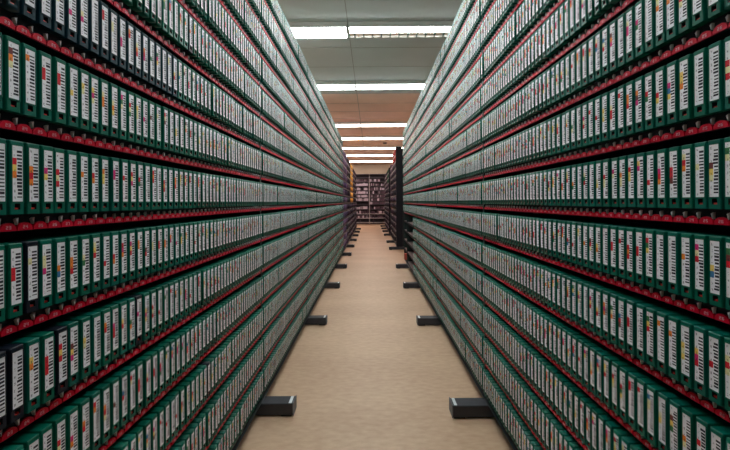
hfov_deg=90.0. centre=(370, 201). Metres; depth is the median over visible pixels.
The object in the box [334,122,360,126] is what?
ceiling lamp
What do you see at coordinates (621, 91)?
case
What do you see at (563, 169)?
case
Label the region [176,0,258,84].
shelf
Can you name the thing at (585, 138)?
case
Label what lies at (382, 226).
rack
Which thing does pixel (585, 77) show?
case
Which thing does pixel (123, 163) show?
case
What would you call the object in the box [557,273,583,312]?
case
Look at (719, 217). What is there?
shelf
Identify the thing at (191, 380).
case
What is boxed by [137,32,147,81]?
case
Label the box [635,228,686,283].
case
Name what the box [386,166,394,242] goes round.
rack
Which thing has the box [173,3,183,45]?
case
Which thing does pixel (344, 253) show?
rack
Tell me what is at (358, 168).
wall
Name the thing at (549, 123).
case
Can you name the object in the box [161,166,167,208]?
case
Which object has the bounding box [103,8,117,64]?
case
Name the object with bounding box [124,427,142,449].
case
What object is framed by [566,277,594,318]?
case
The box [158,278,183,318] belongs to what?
case
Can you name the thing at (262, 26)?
shelf
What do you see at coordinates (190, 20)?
case
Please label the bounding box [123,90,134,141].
case
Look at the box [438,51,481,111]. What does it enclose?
shelf
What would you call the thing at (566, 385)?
case
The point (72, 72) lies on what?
case
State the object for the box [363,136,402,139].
ceiling lamp
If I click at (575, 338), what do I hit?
case
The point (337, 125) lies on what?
diffuser
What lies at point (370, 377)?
floor
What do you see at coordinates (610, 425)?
case
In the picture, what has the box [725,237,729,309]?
case
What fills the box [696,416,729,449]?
case
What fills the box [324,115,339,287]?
rack
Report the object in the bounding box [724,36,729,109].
case
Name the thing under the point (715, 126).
shelf
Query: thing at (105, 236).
case
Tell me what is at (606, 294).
case
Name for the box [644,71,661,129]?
case
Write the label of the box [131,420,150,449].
case
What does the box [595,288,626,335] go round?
case
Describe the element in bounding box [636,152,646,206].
case
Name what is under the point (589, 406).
case
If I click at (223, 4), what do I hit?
shelf
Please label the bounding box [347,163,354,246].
rack
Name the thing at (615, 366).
case
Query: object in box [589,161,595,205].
case
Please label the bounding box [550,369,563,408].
case
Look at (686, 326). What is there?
case
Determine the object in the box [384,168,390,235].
rack
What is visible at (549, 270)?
case
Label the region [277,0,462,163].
ceiling
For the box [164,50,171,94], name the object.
case
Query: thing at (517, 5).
shelf
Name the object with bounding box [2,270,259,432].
shelf
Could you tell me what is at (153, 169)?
case
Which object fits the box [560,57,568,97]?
case
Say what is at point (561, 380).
case
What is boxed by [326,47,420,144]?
trim
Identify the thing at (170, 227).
case
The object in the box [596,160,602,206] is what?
case
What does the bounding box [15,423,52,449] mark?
case
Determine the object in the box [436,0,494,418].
rack
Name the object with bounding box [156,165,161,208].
case
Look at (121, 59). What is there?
case
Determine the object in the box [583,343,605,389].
case
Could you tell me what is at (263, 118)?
shelf
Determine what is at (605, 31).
case
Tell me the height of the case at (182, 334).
0.124 m
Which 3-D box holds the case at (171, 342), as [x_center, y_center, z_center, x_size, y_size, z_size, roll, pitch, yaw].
[-0.649,0.479,1.096,0.111,0.124,0.025,0,0,0]
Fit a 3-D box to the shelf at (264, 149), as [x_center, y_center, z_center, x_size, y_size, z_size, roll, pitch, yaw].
[-0.750,-0.308,2.750,0.265,0.030,1.458,0,0,0]
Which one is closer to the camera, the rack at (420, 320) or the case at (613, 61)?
the case at (613, 61)
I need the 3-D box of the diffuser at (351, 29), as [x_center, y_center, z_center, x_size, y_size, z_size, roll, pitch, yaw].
[0.510,-1.884,3.991,1.489,0.021,0.118,0,0,0]
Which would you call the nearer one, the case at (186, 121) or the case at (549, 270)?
the case at (186, 121)
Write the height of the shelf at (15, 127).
0.030 m
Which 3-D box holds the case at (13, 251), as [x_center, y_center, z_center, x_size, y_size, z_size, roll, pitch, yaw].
[-0.653,0.133,0.616,0.111,0.124,0.025,0,0,0]
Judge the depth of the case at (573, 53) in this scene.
1.10 m
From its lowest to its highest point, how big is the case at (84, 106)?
0.124 m
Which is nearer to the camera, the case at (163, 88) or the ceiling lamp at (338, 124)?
the case at (163, 88)
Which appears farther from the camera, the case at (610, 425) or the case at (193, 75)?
the case at (193, 75)
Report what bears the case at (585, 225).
on the rack at (715, 126)
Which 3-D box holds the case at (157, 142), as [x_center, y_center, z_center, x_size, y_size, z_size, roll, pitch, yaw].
[-0.657,-0.213,1.036,0.111,0.124,0.025,0,0,0]
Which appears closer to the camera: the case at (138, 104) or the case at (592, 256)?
the case at (138, 104)
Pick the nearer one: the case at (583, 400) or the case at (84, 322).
the case at (84, 322)
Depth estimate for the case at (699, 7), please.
0.68 m
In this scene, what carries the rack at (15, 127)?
on the floor
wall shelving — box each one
[356,174,369,223]
[369,174,384,223]
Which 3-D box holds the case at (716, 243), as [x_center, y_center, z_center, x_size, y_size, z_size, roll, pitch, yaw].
[0.669,0.124,0.652,0.111,0.124,0.025,0,0,0]
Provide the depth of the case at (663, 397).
0.77 m
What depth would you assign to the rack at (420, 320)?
3.89 m
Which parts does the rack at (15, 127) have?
panel, rail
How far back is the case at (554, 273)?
1.22 m
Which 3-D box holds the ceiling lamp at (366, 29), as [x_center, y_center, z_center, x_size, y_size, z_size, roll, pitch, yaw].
[0.509,-1.907,4.050,1.515,0.072,0.244,0,0,0]
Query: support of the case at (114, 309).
on the rack at (15, 127)
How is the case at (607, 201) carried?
on the rack at (715, 126)
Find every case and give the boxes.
[0,32,2,108]
[0,35,20,112]
[0,138,6,214]
[0,239,52,308]
[0,241,38,313]
[0,243,22,318]
[0,245,5,321]
[0,337,39,413]
[0,344,24,423]
[0,351,6,430]
[0,433,39,449]
[3,331,54,403]
[4,238,65,303]
[6,140,23,214]
[13,0,35,20]
[13,43,36,116]
[14,236,78,299]
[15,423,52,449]
[20,326,67,394]
[23,143,39,213]
[28,0,51,29]
[29,50,51,120]
[30,414,66,449]
[33,321,78,386]
[34,235,89,295]
[39,145,53,212]
[44,233,100,291]
[45,57,66,124]
[46,0,64,36]
[46,406,78,449]
[47,316,90,378]
[53,148,64,212]
[54,232,110,288]
[58,397,89,449]
[59,0,76,42]
[60,312,100,372]
[62,63,78,127]
[64,150,77,211]
[65,231,118,285]
[70,0,88,48]
[70,390,100,449]
[71,308,110,365]
[74,68,89,129]
[75,230,127,282]
[77,152,88,211]
[82,0,98,54]
[82,73,98,132]
[82,304,118,359]
[82,383,110,443]
[85,229,135,279]
[88,154,98,211]
[93,0,108,59]
[93,301,127,354]
[93,377,119,435]
[94,78,108,134]
[94,228,142,277]
[99,156,108,210]
[101,297,134,349]
[102,83,117,137]
[102,371,127,427]
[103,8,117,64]
[103,228,149,274]
[108,157,119,210]
[109,295,141,345]
[112,15,125,69]
[112,366,135,419]
[113,227,156,272]
[115,87,126,139]
[118,292,149,340]
[119,159,128,210]
[119,361,142,412]
[122,21,133,73]
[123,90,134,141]
[123,226,162,270]
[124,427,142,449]
[126,289,156,336]
[127,356,150,405]
[128,160,136,209]
[129,26,140,77]
[131,94,141,143]
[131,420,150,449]
[133,225,173,266]
[134,287,162,332]
[135,351,157,399]
[136,161,143,209]
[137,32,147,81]
[139,97,147,145]
[139,284,168,328]
[139,414,157,449]
[142,347,163,393]
[143,163,150,209]
[143,224,178,264]
[145,37,154,84]
[145,100,154,146]
[145,407,163,449]
[148,282,173,325]
[148,343,169,388]
[150,42,160,87]
[150,164,156,208]
[151,103,160,148]
[152,401,169,448]
[153,223,188,261]
[153,280,178,321]
[155,339,174,383]
[156,0,167,32]
[156,46,166,91]
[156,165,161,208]
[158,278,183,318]
[159,106,168,149]
[159,396,174,441]
[160,225,167,268]
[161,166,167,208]
[161,335,179,378]
[162,0,172,36]
[163,109,173,151]
[163,222,197,258]
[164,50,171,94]
[164,276,188,315]
[164,391,178,434]
[167,0,178,41]
[167,167,172,208]
[167,332,184,373]
[169,55,177,97]
[169,274,192,312]
[169,386,184,429]
[171,329,189,369]
[172,111,178,152]
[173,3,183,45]
[173,168,178,208]
[175,59,182,99]
[175,272,196,309]
[175,382,189,423]
[176,114,183,153]
[176,326,193,365]
[178,8,187,49]
[178,169,183,207]
[179,62,186,102]
[179,224,183,263]
[179,377,194,417]
[180,116,188,154]
[181,323,197,360]
[183,13,192,53]
[183,170,187,207]
[184,66,190,104]
[184,118,192,155]
[184,373,198,412]
[187,170,192,207]
[188,69,195,106]
[188,120,196,157]
[188,223,192,260]
[192,171,196,207]
[546,16,555,55]
[546,67,555,105]
[547,118,555,154]
[548,169,552,204]
[548,219,581,255]
[548,269,571,306]
[549,319,564,357]
[550,12,560,51]
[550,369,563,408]
[551,64,559,102]
[552,116,559,153]
[552,168,556,205]
[552,271,577,309]
[553,220,557,257]
[553,322,569,361]
[554,374,566,413]
[555,7,563,47]
[555,61,564,100]
[556,114,563,152]
[556,167,561,205]
[557,220,593,258]
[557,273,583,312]
[557,325,574,365]
[559,2,569,44]
[559,377,572,418]
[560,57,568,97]
[561,166,566,205]
[561,221,566,260]
[561,275,589,315]
[562,112,567,151]
[562,328,581,369]
[563,382,578,424]
[564,0,574,39]
[565,53,574,95]
[565,109,575,150]
[566,166,571,205]
[566,221,604,261]
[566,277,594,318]
[567,332,586,374]
[568,387,583,430]
[570,0,581,35]
[571,49,579,92]
[571,107,579,148]
[571,164,577,205]
[571,222,577,263]
[572,279,600,321]
[572,335,592,379]
[574,392,589,437]
[575,0,586,30]
[576,45,587,89]
[576,104,586,147]
[577,163,583,205]
[577,222,616,265]
[577,281,606,324]
[578,339,598,384]
[580,397,596,443]
[581,0,593,26]
[582,40,593,85]
[582,101,590,145]
[583,162,589,205]
[583,223,617,266]
[583,283,612,328]
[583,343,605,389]
[586,403,601,449]
[588,35,600,82]
[588,98,598,144]
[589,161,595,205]
[589,223,628,268]
[589,285,621,331]
[590,347,611,395]
[591,408,609,449]
[595,30,606,78]
[595,95,606,142]
[595,224,639,270]
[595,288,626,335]
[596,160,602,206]
[596,351,620,401]
[598,415,616,449]
[602,24,613,75]
[602,92,614,140]
[602,225,649,273]
[602,290,635,340]
[603,159,611,206]
[603,356,628,407]
[605,421,625,449]
[609,19,623,71]
[609,88,622,138]
[610,226,637,275]
[610,293,644,344]
[611,157,619,206]
[611,361,636,414]
[617,12,630,66]
[617,84,630,136]
[618,226,663,278]
[618,296,653,349]
[619,156,627,206]
[619,366,645,421]
[625,6,640,62]
[626,80,642,134]
[626,227,674,280]
[626,299,664,354]
[627,154,636,206]
[628,372,655,429]
[635,0,651,57]
[635,75,649,132]
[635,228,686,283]
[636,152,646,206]
[636,303,676,361]
[637,378,667,437]
[644,0,661,51]
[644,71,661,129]
[645,229,698,286]
[646,150,657,207]
[646,307,688,367]
[646,385,678,446]
[655,0,672,46]
[655,66,673,126]
[655,230,710,290]
[656,311,699,373]
[657,148,669,207]
[658,392,689,449]
[666,0,685,40]
[666,60,685,123]
[667,231,729,294]
[668,315,714,380]
[669,146,681,207]
[669,399,702,449]
[678,0,698,33]
[679,54,697,120]
[680,233,729,298]
[680,320,728,388]
[681,144,694,207]
[681,407,717,449]
[691,0,713,26]
[693,47,712,117]
[693,325,729,396]
[694,141,708,208]
[694,234,729,302]
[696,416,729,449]
[707,0,729,18]
[708,40,728,113]
[708,139,724,208]
[708,331,729,405]
[709,236,729,307]
[710,426,729,449]
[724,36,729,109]
[724,137,729,208]
[724,337,729,410]
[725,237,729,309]
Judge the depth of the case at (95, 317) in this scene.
0.79 m
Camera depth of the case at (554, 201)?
1.22 m
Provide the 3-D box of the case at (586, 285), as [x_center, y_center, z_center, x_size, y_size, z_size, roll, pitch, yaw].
[0.668,0.297,1.042,0.111,0.124,0.025,0,0,0]
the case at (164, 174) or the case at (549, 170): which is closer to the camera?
the case at (164, 174)
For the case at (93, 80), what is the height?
0.124 m
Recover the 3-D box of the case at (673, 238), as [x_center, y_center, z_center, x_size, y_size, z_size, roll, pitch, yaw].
[0.667,0.124,0.743,0.111,0.124,0.025,0,0,0]
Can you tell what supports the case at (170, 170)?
on the rack at (15, 127)
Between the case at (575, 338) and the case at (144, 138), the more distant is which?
the case at (575, 338)
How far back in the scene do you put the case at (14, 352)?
0.61 m
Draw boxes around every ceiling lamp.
[288,22,347,37]
[315,81,355,89]
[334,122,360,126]
[341,136,361,139]
[342,146,363,148]
[346,154,364,155]
[348,21,452,37]
[349,160,365,161]
[356,80,425,89]
[361,122,406,126]
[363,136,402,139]
[364,146,402,148]
[365,153,392,155]
[366,160,392,161]
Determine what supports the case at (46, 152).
on the rack at (15, 127)
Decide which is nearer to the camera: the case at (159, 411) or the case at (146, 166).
the case at (146, 166)
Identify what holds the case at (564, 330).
on the rack at (715, 126)
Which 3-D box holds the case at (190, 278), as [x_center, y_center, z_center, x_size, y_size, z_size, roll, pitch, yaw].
[-0.653,0.306,1.214,0.111,0.124,0.025,0,0,0]
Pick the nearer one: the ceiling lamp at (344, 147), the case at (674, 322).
the case at (674, 322)
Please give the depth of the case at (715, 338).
0.65 m
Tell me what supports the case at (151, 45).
on the rack at (15, 127)
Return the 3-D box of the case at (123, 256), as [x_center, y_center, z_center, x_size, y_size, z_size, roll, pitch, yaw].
[-0.653,0.133,0.884,0.111,0.124,0.025,0,0,0]
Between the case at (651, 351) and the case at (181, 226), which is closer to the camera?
the case at (651, 351)
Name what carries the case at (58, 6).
on the rack at (15, 127)
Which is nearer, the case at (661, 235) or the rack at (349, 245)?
the case at (661, 235)
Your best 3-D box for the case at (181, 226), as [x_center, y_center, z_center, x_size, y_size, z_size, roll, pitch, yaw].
[-0.653,0.133,1.156,0.111,0.124,0.025,0,0,0]
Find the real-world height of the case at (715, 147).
0.124 m
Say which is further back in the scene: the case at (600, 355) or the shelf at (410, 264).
the shelf at (410, 264)
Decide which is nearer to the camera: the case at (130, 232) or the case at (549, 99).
the case at (130, 232)
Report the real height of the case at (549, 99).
0.124 m
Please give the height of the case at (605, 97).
0.124 m
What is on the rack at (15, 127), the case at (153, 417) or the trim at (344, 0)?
the case at (153, 417)
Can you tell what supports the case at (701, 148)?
on the rack at (715, 126)
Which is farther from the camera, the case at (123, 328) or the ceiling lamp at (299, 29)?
the ceiling lamp at (299, 29)
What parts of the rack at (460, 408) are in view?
rail, panel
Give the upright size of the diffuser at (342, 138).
0.030 m
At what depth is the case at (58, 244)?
0.70 m
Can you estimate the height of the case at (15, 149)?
0.124 m
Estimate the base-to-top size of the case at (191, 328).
0.124 m
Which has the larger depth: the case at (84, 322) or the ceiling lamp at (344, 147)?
the ceiling lamp at (344, 147)
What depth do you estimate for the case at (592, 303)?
1.01 m
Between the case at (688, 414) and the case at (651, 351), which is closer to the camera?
the case at (688, 414)
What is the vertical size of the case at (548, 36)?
0.124 m
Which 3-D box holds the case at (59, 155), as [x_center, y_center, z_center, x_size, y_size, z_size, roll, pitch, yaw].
[-0.656,-0.040,0.705,0.111,0.124,0.025,0,0,0]
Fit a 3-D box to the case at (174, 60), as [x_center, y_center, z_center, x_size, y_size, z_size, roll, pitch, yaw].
[-0.659,-0.386,1.126,0.111,0.124,0.025,0,0,0]
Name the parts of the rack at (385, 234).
frame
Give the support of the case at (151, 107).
on the rack at (15, 127)
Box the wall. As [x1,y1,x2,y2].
[351,164,390,213]
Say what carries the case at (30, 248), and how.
on the rack at (15, 127)
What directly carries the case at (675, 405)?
on the rack at (715, 126)
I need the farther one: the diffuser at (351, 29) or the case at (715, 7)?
the diffuser at (351, 29)
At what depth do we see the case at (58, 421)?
0.70 m
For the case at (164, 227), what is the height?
0.124 m
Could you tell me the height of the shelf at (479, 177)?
0.030 m
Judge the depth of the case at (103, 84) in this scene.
0.82 m
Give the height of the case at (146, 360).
0.124 m
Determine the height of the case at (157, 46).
0.124 m
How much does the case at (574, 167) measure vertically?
0.124 m
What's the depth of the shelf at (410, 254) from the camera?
6.05 m
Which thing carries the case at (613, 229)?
on the rack at (715, 126)
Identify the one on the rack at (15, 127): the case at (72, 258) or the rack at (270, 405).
the case at (72, 258)
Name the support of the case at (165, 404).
on the rack at (15, 127)
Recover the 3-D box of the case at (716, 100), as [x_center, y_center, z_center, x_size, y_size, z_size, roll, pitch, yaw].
[0.668,-0.222,0.652,0.111,0.124,0.025,0,0,0]
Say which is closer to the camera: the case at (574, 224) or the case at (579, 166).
the case at (579, 166)
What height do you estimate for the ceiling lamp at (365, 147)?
0.079 m
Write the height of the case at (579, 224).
0.124 m
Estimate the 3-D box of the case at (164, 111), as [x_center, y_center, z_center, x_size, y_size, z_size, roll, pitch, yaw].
[-0.653,-0.213,1.066,0.111,0.124,0.025,0,0,0]
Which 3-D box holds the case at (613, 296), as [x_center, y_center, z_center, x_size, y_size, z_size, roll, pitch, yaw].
[0.668,0.297,0.924,0.111,0.124,0.025,0,0,0]
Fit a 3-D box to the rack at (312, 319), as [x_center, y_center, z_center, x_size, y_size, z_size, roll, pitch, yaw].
[-0.684,-0.072,4.189,0.512,2.483,1.503,0,0,0]
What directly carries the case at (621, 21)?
on the rack at (715, 126)
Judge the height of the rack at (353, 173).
2.310 m
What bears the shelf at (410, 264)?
attached to the rack at (410, 262)
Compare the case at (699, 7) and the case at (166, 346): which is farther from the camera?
the case at (166, 346)
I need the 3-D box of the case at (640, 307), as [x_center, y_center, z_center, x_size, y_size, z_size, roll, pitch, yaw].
[0.668,0.297,0.832,0.111,0.124,0.025,0,0,0]
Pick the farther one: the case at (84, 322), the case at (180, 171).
the case at (180, 171)
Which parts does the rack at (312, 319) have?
rail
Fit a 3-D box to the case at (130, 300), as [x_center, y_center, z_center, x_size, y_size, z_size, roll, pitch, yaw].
[-0.654,0.306,0.916,0.111,0.124,0.025,0,0,0]
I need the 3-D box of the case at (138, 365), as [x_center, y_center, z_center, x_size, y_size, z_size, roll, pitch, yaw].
[-0.652,0.479,0.945,0.111,0.124,0.025,0,0,0]
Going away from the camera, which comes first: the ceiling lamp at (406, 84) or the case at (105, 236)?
the case at (105, 236)
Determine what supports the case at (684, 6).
on the rack at (715, 126)
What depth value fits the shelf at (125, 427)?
1.06 m
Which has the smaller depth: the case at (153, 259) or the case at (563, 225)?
the case at (153, 259)
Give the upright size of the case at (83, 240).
0.124 m
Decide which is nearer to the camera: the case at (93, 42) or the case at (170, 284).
the case at (93, 42)
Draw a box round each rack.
[0,0,262,449]
[255,0,308,415]
[278,78,326,324]
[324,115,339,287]
[335,136,346,267]
[342,155,351,255]
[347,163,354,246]
[350,168,356,240]
[353,173,358,235]
[354,176,360,232]
[380,179,386,228]
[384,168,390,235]
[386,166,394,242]
[389,146,403,249]
[396,135,408,267]
[403,113,419,288]
[416,76,441,325]
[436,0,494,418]
[482,0,729,449]
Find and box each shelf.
[0,7,258,147]
[0,110,258,179]
[0,206,258,232]
[0,238,258,335]
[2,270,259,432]
[98,307,254,449]
[101,0,258,116]
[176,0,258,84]
[221,0,257,51]
[232,399,260,449]
[260,21,303,91]
[260,51,304,114]
[260,82,303,128]
[261,113,304,151]
[261,144,305,170]
[261,175,305,188]
[261,204,305,210]
[262,223,303,240]
[263,318,305,393]
[407,252,414,261]
[407,261,416,278]
[437,82,481,132]
[437,142,482,169]
[437,203,482,208]
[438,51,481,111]
[438,112,481,150]
[438,173,482,187]
[443,223,482,236]
[484,0,523,48]
[484,0,564,81]
[484,0,639,115]
[485,11,729,146]
[485,110,729,177]
[485,204,729,225]
[485,236,729,324]
[485,268,728,413]
[487,302,657,448]
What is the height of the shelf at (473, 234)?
0.030 m
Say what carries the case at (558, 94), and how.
on the rack at (715, 126)
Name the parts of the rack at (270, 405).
rail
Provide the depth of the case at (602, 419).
0.98 m
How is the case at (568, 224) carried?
on the rack at (715, 126)
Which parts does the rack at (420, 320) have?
rail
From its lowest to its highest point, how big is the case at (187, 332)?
0.124 m
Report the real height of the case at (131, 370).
0.124 m
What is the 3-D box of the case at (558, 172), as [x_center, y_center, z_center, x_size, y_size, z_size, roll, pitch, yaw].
[0.667,-0.049,1.194,0.111,0.124,0.025,0,0,0]
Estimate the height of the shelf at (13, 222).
0.030 m
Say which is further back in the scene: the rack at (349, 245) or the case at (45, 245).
the rack at (349, 245)
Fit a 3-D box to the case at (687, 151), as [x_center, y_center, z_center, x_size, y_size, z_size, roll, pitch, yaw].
[0.670,-0.049,0.712,0.111,0.124,0.025,0,0,0]
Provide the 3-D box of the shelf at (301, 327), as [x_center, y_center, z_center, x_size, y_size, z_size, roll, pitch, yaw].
[-0.740,1.076,2.750,0.265,0.030,1.458,0,0,0]
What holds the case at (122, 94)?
on the rack at (15, 127)
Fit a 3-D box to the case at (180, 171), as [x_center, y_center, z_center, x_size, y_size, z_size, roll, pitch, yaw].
[-0.655,-0.040,1.156,0.111,0.124,0.025,0,0,0]
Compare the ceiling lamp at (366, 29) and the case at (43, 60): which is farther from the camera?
the ceiling lamp at (366, 29)
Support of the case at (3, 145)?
on the rack at (15, 127)
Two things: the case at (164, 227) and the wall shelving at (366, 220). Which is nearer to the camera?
the case at (164, 227)
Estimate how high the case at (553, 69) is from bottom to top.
0.124 m
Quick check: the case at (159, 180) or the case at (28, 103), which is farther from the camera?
the case at (159, 180)
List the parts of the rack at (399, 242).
frame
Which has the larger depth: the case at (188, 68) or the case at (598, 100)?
the case at (188, 68)
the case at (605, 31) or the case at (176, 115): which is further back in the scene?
the case at (176, 115)
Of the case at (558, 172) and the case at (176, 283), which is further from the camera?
the case at (558, 172)
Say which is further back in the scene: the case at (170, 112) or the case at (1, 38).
the case at (170, 112)
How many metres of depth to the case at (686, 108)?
0.71 m
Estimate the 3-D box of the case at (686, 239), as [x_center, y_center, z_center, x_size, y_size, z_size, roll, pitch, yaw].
[0.669,0.124,0.713,0.111,0.124,0.025,0,0,0]
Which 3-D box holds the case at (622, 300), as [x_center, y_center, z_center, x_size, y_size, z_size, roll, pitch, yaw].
[0.668,0.297,0.894,0.111,0.124,0.025,0,0,0]
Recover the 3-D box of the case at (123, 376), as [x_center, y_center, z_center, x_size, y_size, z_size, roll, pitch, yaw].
[-0.652,0.479,0.885,0.111,0.124,0.025,0,0,0]
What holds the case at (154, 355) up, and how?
on the rack at (15, 127)
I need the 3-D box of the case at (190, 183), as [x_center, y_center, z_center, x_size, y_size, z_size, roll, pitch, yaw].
[-0.655,-0.040,1.216,0.111,0.124,0.025,0,0,0]
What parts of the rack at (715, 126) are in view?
rail, panel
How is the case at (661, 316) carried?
on the rack at (715, 126)
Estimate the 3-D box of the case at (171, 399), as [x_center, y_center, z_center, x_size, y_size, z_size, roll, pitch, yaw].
[-0.649,0.652,1.096,0.111,0.124,0.025,0,0,0]
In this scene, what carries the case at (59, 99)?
on the rack at (15, 127)
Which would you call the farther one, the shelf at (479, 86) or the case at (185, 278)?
the shelf at (479, 86)
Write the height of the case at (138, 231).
0.124 m
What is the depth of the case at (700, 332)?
0.68 m
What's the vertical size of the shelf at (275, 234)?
0.030 m
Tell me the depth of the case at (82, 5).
0.76 m
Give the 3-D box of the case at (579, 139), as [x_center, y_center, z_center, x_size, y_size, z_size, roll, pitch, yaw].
[0.665,-0.222,1.073,0.111,0.124,0.025,0,0,0]
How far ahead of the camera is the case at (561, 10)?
1.16 m
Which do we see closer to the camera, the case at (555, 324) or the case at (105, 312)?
the case at (105, 312)
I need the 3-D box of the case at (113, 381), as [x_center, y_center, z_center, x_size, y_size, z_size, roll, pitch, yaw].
[-0.652,0.479,0.855,0.111,0.124,0.025,0,0,0]
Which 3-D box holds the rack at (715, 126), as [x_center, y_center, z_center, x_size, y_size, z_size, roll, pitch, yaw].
[0.690,-0.081,1.256,0.529,2.483,1.543,0,0,0]
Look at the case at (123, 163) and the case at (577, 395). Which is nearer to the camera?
the case at (123, 163)
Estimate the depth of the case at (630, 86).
0.86 m
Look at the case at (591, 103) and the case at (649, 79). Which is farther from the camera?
the case at (591, 103)
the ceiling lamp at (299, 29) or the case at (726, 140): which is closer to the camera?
the case at (726, 140)
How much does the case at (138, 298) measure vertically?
0.124 m
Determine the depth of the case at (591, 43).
1.01 m
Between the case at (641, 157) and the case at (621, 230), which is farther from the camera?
the case at (621, 230)
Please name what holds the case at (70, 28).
on the rack at (15, 127)
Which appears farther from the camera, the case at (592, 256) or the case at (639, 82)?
the case at (592, 256)
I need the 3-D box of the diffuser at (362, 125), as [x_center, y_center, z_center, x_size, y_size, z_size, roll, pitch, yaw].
[0.510,-1.879,9.000,1.489,0.030,0.150,0,0,0]
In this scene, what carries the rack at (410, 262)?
on the floor
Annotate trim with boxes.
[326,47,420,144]
[344,0,365,159]
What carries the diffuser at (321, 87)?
attached to the ceiling lamp at (322, 85)
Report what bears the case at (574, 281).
on the rack at (715, 126)
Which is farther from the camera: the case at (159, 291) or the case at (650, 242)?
the case at (159, 291)
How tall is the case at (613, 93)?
0.124 m
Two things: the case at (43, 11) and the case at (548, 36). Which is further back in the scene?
the case at (548, 36)
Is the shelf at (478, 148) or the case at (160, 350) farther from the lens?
the shelf at (478, 148)
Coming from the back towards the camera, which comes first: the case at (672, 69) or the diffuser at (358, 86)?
the diffuser at (358, 86)
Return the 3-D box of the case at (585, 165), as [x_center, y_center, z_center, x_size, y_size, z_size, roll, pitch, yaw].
[0.667,-0.049,1.042,0.111,0.124,0.025,0,0,0]
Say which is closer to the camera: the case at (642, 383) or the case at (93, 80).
the case at (93, 80)
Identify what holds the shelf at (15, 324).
attached to the rack at (15, 127)
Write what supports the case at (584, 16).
on the rack at (715, 126)
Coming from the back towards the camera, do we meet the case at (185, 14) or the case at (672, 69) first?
the case at (185, 14)
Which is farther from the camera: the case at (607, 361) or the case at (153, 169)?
the case at (153, 169)
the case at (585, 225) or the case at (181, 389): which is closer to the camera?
the case at (585, 225)
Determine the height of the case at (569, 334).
0.124 m
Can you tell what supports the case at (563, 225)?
on the rack at (715, 126)
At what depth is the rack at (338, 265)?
6.92 m
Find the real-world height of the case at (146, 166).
0.124 m
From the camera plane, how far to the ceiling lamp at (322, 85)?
5.87 m
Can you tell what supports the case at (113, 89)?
on the rack at (15, 127)
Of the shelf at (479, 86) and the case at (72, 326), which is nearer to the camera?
the case at (72, 326)
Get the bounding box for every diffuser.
[291,27,346,37]
[317,85,354,89]
[336,124,359,126]
[342,138,361,139]
[349,27,450,32]
[356,84,424,89]
[361,124,405,126]
[363,138,402,139]
[364,148,395,148]
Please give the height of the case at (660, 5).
0.124 m
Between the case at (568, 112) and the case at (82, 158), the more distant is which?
the case at (568, 112)
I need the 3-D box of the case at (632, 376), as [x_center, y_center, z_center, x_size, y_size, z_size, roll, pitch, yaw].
[0.670,0.470,0.862,0.111,0.124,0.025,0,0,0]
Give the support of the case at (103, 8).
on the rack at (15, 127)
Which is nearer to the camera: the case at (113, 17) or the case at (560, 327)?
the case at (113, 17)
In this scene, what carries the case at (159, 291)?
on the rack at (15, 127)
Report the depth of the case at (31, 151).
0.64 m
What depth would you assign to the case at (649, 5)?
0.80 m
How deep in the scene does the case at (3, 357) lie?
0.59 m
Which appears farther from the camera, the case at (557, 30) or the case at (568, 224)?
the case at (557, 30)
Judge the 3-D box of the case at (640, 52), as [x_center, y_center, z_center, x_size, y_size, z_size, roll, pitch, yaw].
[0.665,-0.395,0.832,0.111,0.124,0.025,0,0,0]
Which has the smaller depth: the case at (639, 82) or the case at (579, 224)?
the case at (639, 82)
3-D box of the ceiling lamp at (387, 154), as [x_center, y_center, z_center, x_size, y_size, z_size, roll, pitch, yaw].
[0.510,-1.904,14.900,1.515,0.079,0.244,0,0,0]
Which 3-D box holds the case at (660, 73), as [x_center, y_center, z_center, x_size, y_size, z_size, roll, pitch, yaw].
[0.665,-0.222,0.773,0.111,0.124,0.025,0,0,0]
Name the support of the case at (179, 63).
on the rack at (15, 127)
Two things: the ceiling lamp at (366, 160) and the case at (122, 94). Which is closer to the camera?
the case at (122, 94)
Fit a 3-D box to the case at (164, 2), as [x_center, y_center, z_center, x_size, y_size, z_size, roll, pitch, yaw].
[-0.654,-0.559,1.064,0.111,0.124,0.025,0,0,0]
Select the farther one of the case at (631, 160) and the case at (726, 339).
the case at (631, 160)
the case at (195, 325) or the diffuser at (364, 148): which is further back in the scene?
the diffuser at (364, 148)
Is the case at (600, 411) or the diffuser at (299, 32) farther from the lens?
the diffuser at (299, 32)
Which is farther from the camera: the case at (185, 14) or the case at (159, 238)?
the case at (185, 14)
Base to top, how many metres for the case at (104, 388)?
0.124 m
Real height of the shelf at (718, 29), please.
0.030 m
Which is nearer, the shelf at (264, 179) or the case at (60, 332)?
the case at (60, 332)
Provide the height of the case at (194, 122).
0.124 m
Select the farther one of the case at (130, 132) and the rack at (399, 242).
the rack at (399, 242)
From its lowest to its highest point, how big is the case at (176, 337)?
0.124 m
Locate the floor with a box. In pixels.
[236,224,512,449]
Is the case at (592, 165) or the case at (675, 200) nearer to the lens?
the case at (675, 200)
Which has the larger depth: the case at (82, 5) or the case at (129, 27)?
the case at (129, 27)
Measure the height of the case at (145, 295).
0.124 m
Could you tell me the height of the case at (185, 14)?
0.124 m
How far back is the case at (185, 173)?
1.18 m
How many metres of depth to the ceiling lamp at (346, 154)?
14.80 m
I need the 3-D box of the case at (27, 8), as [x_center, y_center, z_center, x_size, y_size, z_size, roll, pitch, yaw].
[-0.657,-0.386,0.644,0.111,0.124,0.025,0,0,0]
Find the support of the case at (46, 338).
on the rack at (15, 127)
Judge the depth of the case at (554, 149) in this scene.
1.22 m
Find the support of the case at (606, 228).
on the rack at (715, 126)
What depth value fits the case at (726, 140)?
0.63 m

